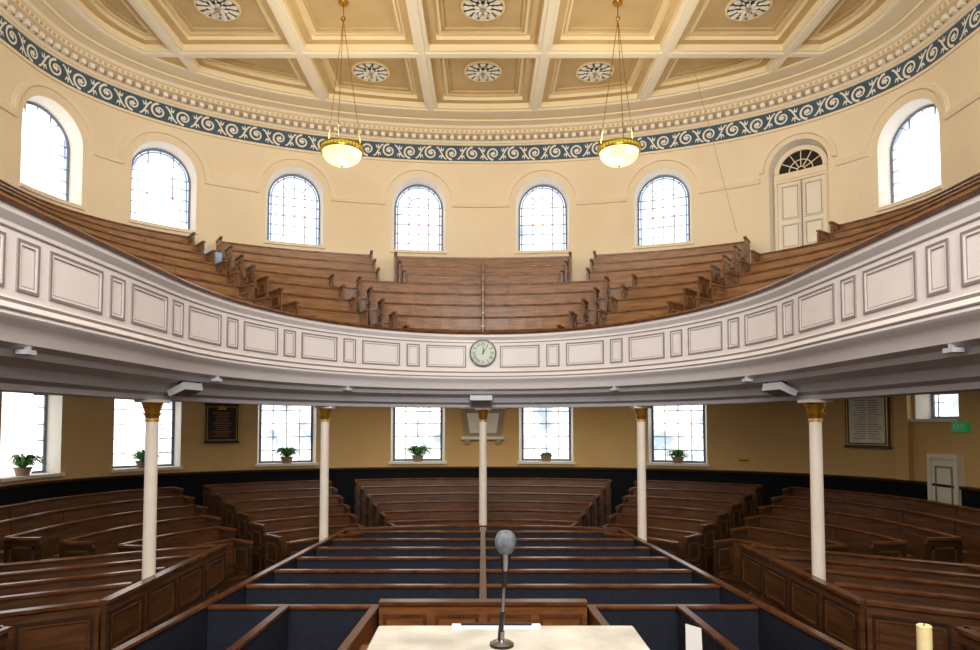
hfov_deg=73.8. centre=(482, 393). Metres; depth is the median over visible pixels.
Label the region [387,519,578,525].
pew
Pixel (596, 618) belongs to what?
divider
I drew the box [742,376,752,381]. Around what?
spotlight fixture
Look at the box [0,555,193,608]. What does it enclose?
pew
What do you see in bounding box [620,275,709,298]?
pew
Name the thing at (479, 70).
rosette
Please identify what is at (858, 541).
pew
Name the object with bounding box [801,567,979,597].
pew
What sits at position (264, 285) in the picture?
pew
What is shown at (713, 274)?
pew
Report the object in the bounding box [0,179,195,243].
pew
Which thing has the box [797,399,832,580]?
column
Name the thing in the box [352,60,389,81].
rosette
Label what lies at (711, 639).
divider
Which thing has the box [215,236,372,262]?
pew
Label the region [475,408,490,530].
column
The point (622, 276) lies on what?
pew
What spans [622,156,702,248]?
window
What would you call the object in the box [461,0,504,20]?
rosette
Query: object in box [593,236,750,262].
pew
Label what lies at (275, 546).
pew
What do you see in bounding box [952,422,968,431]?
exit sign
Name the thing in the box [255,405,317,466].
window
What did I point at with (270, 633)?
divider
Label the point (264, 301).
pew
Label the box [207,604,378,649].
pew
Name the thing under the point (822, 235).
pew
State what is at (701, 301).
pew
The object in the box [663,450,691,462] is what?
potted fern
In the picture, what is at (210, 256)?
pew
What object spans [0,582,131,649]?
pew
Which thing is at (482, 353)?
wall clock
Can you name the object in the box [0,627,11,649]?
wall
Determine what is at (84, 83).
trim
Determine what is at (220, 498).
pew
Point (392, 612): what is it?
wooden panel
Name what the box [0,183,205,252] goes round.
pew
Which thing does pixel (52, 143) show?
window
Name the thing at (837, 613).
wall
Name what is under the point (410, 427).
window
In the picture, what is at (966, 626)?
wall
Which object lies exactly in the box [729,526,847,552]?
pew
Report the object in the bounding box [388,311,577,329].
pew
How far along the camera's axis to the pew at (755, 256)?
13.80 m
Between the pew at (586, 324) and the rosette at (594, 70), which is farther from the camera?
the rosette at (594, 70)
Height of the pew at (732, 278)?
0.940 m
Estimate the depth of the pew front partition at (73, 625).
7.16 m
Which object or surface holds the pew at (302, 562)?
on the floor
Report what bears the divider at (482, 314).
on the floor
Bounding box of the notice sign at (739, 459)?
[737,457,750,463]
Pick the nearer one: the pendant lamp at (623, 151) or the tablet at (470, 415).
the pendant lamp at (623, 151)
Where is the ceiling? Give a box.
[64,0,901,112]
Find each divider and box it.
[112,529,347,649]
[227,605,289,649]
[337,605,378,649]
[479,528,486,598]
[481,312,484,324]
[587,605,609,625]
[618,529,853,649]
[676,605,738,649]
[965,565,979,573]
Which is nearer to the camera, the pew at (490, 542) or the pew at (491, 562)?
the pew at (491, 562)
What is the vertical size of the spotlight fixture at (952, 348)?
0.090 m
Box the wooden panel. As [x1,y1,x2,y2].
[359,599,587,649]
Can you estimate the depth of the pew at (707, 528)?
13.55 m
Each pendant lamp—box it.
[320,0,363,167]
[597,0,640,167]
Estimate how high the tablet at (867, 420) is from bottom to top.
1.360 m
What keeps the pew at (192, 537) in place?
on the floor
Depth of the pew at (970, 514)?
13.13 m
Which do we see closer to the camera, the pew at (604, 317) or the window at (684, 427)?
the pew at (604, 317)
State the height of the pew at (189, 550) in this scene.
1.140 m
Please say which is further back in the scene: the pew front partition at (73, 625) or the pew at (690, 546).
the pew at (690, 546)
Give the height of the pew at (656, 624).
1.090 m
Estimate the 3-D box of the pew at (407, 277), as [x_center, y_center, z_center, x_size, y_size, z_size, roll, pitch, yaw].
[0.000,-2.704,17.043,4.277,0.940,0.868,0,-3,0]
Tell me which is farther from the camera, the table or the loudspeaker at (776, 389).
the loudspeaker at (776, 389)
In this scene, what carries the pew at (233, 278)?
on the floor
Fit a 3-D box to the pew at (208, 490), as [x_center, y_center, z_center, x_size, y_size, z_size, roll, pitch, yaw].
[-5.267,2.741,16.135,3.065,1.070,0.794,1,-3,-27]
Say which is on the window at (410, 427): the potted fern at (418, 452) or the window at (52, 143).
the potted fern at (418, 452)
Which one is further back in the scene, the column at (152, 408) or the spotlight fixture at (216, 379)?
the spotlight fixture at (216, 379)
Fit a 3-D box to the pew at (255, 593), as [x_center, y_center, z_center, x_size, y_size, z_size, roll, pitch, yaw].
[-1.617,3.131,8.672,3.175,1.090,0.460,0,-3,0]
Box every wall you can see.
[0,32,979,487]
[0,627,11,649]
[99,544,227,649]
[286,532,361,557]
[346,525,619,530]
[604,532,679,557]
[738,544,866,649]
[954,627,979,649]
[963,625,979,631]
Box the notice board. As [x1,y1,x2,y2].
[215,252,221,262]
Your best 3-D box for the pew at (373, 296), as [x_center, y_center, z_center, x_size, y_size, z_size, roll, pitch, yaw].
[0.000,-1.995,15.625,5.590,0.940,1.118,0,-3,0]
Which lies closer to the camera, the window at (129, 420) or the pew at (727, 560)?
the pew at (727, 560)
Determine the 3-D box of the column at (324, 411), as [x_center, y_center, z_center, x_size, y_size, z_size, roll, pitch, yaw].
[-3.010,2.042,12.373,0.320,3.600,0.320,0,-3,0]
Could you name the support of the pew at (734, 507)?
on the floor
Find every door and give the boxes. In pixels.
[759,128,837,251]
[926,453,965,505]
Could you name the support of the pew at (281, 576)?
on the floor
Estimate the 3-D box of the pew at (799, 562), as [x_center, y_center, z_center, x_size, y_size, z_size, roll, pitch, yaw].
[6.805,2.956,8.333,5.693,1.140,0.550,-1,-3,31]
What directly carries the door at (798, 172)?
in the wall at (775, 436)
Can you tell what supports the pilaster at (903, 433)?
attached to the wall at (775, 436)
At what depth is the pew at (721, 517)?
14.31 m
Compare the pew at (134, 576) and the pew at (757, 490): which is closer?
the pew at (134, 576)
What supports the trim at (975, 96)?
attached to the wall at (775, 436)
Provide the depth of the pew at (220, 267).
13.78 m
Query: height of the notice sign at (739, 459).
0.150 m
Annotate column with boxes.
[134,399,169,579]
[315,406,334,540]
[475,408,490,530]
[631,406,650,540]
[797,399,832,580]
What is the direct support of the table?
on the pulpit
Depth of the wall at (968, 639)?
6.32 m
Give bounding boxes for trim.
[0,0,978,143]
[0,0,979,163]
[0,89,979,207]
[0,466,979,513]
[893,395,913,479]
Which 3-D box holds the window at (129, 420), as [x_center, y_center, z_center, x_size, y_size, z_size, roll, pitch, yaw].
[-8.268,0.940,16.017,1.744,1.880,0.536,2,-3,-44]
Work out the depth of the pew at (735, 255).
17.04 m
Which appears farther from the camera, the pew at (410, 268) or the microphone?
the pew at (410, 268)
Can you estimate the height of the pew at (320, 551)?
1.090 m
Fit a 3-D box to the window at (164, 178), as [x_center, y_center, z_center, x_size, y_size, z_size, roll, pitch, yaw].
[-8.068,-5.377,16.470,2.172,2.540,0.548,2,-3,-42]
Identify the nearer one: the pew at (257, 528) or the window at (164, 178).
the pew at (257, 528)
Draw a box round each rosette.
[193,0,240,20]
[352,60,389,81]
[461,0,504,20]
[464,60,501,81]
[576,60,613,81]
[725,0,772,20]
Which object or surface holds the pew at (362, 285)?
on the floor
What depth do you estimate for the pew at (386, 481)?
17.37 m
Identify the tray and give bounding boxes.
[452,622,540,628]
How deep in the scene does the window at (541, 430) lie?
18.84 m
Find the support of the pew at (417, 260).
on the floor
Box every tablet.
[204,403,239,442]
[460,408,505,443]
[844,397,891,448]
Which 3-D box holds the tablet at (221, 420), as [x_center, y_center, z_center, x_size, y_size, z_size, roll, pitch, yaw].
[-6.759,0.759,16.915,0.879,1.050,0.095,1,-3,-30]
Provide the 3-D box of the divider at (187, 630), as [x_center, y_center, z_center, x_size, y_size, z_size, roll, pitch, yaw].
[-3.235,3.123,8.822,0.100,1.130,8.944,0,-3,6]
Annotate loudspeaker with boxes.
[167,381,202,396]
[469,394,492,404]
[762,381,797,397]
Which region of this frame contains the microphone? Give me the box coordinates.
[490,530,515,649]
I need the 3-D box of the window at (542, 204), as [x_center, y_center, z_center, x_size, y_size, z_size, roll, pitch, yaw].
[1.726,-5.270,18.911,2.180,2.540,0.494,0,-3,6]
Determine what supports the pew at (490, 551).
on the floor
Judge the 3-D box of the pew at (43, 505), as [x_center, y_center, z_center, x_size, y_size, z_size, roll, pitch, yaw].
[-8.052,2.572,12.264,1.388,1.070,6.129,-1,-3,13]
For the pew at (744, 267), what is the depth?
13.78 m
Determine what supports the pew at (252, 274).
on the floor
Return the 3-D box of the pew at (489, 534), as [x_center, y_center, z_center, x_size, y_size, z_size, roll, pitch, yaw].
[1.400,3.321,13.018,2.740,1.090,0.460,0,-3,0]
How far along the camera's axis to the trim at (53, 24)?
16.66 m
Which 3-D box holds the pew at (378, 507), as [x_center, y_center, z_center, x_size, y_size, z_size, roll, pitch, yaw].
[0.000,3.096,15.322,5.212,1.070,1.050,0,-3,0]
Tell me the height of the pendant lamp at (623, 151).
3.515 m
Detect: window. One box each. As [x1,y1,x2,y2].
[0,392,64,481]
[11,78,97,210]
[110,399,182,472]
[118,127,209,234]
[254,154,335,248]
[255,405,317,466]
[381,166,456,253]
[389,407,446,463]
[505,166,580,253]
[517,407,574,463]
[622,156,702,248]
[646,405,709,466]
[862,81,949,211]
[910,392,960,421]
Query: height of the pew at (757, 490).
1.070 m
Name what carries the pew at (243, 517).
on the floor
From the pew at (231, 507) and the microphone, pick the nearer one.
the microphone
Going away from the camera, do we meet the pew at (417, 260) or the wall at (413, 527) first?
the wall at (413, 527)
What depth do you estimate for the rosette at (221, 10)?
13.76 m
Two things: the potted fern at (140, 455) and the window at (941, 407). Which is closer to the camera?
the window at (941, 407)
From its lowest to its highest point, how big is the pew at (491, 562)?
1.090 m
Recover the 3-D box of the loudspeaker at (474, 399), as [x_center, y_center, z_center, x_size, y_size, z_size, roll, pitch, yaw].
[-0.040,0.108,13.312,0.482,0.255,0.270,0,-3,0]
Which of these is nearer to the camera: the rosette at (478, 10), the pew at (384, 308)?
the rosette at (478, 10)
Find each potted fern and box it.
[7,453,48,475]
[128,450,163,467]
[269,447,303,462]
[401,445,432,461]
[540,452,551,461]
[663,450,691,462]
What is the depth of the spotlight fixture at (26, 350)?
5.60 m
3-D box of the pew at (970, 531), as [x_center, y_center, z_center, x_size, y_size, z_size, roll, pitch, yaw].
[7.420,2.696,12.126,1.255,1.070,5.152,1,-3,-14]
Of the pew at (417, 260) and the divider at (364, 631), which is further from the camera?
the pew at (417, 260)
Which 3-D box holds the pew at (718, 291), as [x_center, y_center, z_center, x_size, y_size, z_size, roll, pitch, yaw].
[5.865,-2.050,5.542,1.598,0.940,15.781,0,-3,-4]
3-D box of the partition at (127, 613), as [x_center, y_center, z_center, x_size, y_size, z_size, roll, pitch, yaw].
[-4.300,3.060,9.100,0.120,1.280,3.450,0,-2,0]
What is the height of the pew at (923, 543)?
1.070 m
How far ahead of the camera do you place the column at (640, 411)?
12.33 m
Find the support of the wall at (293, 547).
on the floor
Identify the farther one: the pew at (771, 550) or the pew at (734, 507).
the pew at (734, 507)
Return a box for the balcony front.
[0,185,979,407]
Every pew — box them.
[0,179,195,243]
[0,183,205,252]
[0,187,215,262]
[0,487,183,520]
[0,495,194,562]
[0,504,207,562]
[0,544,217,595]
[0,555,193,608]
[0,567,164,595]
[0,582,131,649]
[20,201,227,273]
[52,515,220,557]
[118,526,236,552]
[125,251,240,285]
[167,271,254,298]
[194,538,252,589]
[202,480,331,515]
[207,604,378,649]
[213,487,337,526]
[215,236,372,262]
[217,292,270,307]
[224,495,343,536]
[225,245,376,273]
[234,254,379,301]
[235,504,350,540]
[245,264,334,298]
[246,584,478,603]
[248,513,357,575]
[256,275,345,298]
[262,523,364,569]
[269,288,356,310]
[274,569,479,583]
[282,301,368,324]
[297,557,479,568]
[310,316,380,325]
[316,547,479,556]
[332,538,479,546]
[346,531,480,537]
[354,478,611,521]
[356,275,609,311]
[359,485,605,526]
[366,286,599,324]
[366,492,599,526]
[372,500,593,526]
[377,298,588,326]
[379,509,586,525]
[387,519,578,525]
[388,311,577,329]
[394,251,571,281]
[398,260,567,281]
[401,324,564,330]
[402,269,563,283]
[485,531,619,537]
[486,538,633,546]
[486,547,649,556]
[486,557,668,568]
[486,569,691,583]
[487,584,719,603]
[585,316,655,325]
[586,254,731,301]
[587,604,758,649]
[589,245,740,273]
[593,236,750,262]
[597,301,683,324]
[601,523,703,569]
[608,513,717,575]
[609,288,696,310]
[615,504,730,540]
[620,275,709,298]
[622,495,741,536]
[628,487,752,526]
[631,264,720,298]
[634,480,763,515]
[695,292,748,307]
[711,271,798,298]
[713,538,771,589]
[725,251,840,285]
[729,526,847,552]
[738,190,968,273]
[745,515,913,557]
[748,544,979,595]
[750,180,979,262]
[758,504,968,562]
[771,495,979,564]
[772,555,979,608]
[782,487,979,523]
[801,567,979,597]
[816,176,979,241]
[828,172,979,232]
[834,582,979,649]
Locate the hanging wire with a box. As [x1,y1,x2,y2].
[691,59,736,231]
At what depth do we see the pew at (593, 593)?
8.84 m
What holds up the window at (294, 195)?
in the wall at (775, 436)
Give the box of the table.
[367,626,649,649]
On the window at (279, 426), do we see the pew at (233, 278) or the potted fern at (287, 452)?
the potted fern at (287, 452)
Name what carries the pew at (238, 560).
on the floor
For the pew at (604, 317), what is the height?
0.940 m
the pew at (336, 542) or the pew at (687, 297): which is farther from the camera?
the pew at (687, 297)
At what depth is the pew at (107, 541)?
11.61 m
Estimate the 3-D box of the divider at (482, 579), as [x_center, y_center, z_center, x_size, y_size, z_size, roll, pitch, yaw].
[0.000,3.208,10.670,0.100,1.120,5.600,0,-3,0]
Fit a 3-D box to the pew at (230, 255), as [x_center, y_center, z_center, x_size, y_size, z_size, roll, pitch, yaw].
[-4.633,-3.098,16.858,3.806,0.940,0.857,1,-3,-22]
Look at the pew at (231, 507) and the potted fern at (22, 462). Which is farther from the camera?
the pew at (231, 507)
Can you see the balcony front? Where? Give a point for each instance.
(875, 317)
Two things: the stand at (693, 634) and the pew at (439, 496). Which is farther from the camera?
the pew at (439, 496)
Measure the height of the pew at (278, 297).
0.940 m
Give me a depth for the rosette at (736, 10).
13.76 m
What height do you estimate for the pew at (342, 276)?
0.940 m
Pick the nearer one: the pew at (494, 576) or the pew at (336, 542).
the pew at (494, 576)
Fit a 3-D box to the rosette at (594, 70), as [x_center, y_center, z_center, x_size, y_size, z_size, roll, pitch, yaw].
[2.800,-7.996,16.314,0.940,0.160,0.940,0,-2,0]
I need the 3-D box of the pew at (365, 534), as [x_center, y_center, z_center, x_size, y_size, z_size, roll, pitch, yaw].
[-1.400,3.321,13.018,2.740,1.090,0.460,0,-3,0]
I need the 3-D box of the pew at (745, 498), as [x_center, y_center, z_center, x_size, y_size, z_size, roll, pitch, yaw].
[4.883,2.845,15.529,2.854,1.070,0.786,-1,-3,29]
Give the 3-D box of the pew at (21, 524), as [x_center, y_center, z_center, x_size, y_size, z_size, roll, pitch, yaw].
[-7.420,2.696,12.126,1.255,1.070,5.152,-1,-3,14]
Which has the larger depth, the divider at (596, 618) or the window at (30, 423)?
the window at (30, 423)
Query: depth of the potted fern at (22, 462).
13.54 m
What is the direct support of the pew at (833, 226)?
on the floor
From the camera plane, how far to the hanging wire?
16.27 m
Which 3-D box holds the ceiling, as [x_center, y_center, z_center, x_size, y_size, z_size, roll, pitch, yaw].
[0.000,-8.357,8.623,19.200,0.550,21.500,0,-3,0]
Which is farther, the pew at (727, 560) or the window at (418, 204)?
the window at (418, 204)
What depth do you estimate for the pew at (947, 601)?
7.79 m
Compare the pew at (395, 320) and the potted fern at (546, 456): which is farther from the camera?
the potted fern at (546, 456)
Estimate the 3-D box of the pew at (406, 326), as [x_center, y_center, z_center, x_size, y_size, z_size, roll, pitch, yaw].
[0.000,-0.921,13.744,3.544,0.940,0.986,0,-3,0]
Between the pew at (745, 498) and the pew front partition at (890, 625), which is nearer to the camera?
the pew front partition at (890, 625)
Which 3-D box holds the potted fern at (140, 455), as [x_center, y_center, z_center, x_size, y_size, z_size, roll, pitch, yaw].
[-8.300,1.595,15.945,1.043,0.435,0.416,0,-3,0]
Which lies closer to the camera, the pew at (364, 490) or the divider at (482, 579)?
the divider at (482, 579)
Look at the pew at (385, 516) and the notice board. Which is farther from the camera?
the notice board
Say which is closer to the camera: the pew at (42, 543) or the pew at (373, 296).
the pew at (42, 543)
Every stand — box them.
[685,624,701,649]
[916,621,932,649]
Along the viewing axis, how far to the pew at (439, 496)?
16.15 m
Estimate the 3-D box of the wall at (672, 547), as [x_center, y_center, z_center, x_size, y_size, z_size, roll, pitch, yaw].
[3.025,3.298,12.484,1.578,1.100,0.170,-2,-3,42]
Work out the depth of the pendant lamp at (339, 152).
13.32 m
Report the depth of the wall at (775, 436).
17.12 m
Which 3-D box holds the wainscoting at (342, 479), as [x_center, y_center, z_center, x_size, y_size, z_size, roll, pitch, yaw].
[0.000,2.629,7.940,18.990,2.040,21.095,0,-3,0]
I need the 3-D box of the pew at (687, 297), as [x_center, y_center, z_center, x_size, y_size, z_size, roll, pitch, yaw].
[3.657,-1.676,14.110,1.834,0.940,0.750,-2,-3,33]
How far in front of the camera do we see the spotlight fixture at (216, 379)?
9.29 m
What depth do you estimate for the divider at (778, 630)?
7.63 m
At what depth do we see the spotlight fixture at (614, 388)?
12.00 m
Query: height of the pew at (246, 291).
0.940 m
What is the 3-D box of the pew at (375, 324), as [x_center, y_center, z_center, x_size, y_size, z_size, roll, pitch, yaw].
[-2.829,-0.959,12.874,1.612,0.940,0.748,2,-3,-38]
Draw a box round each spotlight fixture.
[15,346,36,354]
[211,376,221,381]
[610,386,618,390]
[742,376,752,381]
[942,343,964,352]
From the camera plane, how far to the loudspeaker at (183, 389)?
8.86 m
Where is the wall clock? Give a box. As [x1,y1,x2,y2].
[469,340,496,366]
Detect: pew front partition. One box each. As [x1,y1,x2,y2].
[0,599,98,649]
[867,599,979,649]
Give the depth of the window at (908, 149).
14.64 m
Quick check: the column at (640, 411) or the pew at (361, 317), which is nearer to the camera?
the column at (640, 411)
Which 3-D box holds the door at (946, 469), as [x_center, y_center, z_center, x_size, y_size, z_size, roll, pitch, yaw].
[9.404,2.555,13.233,0.186,2.650,0.838,0,-3,-4]

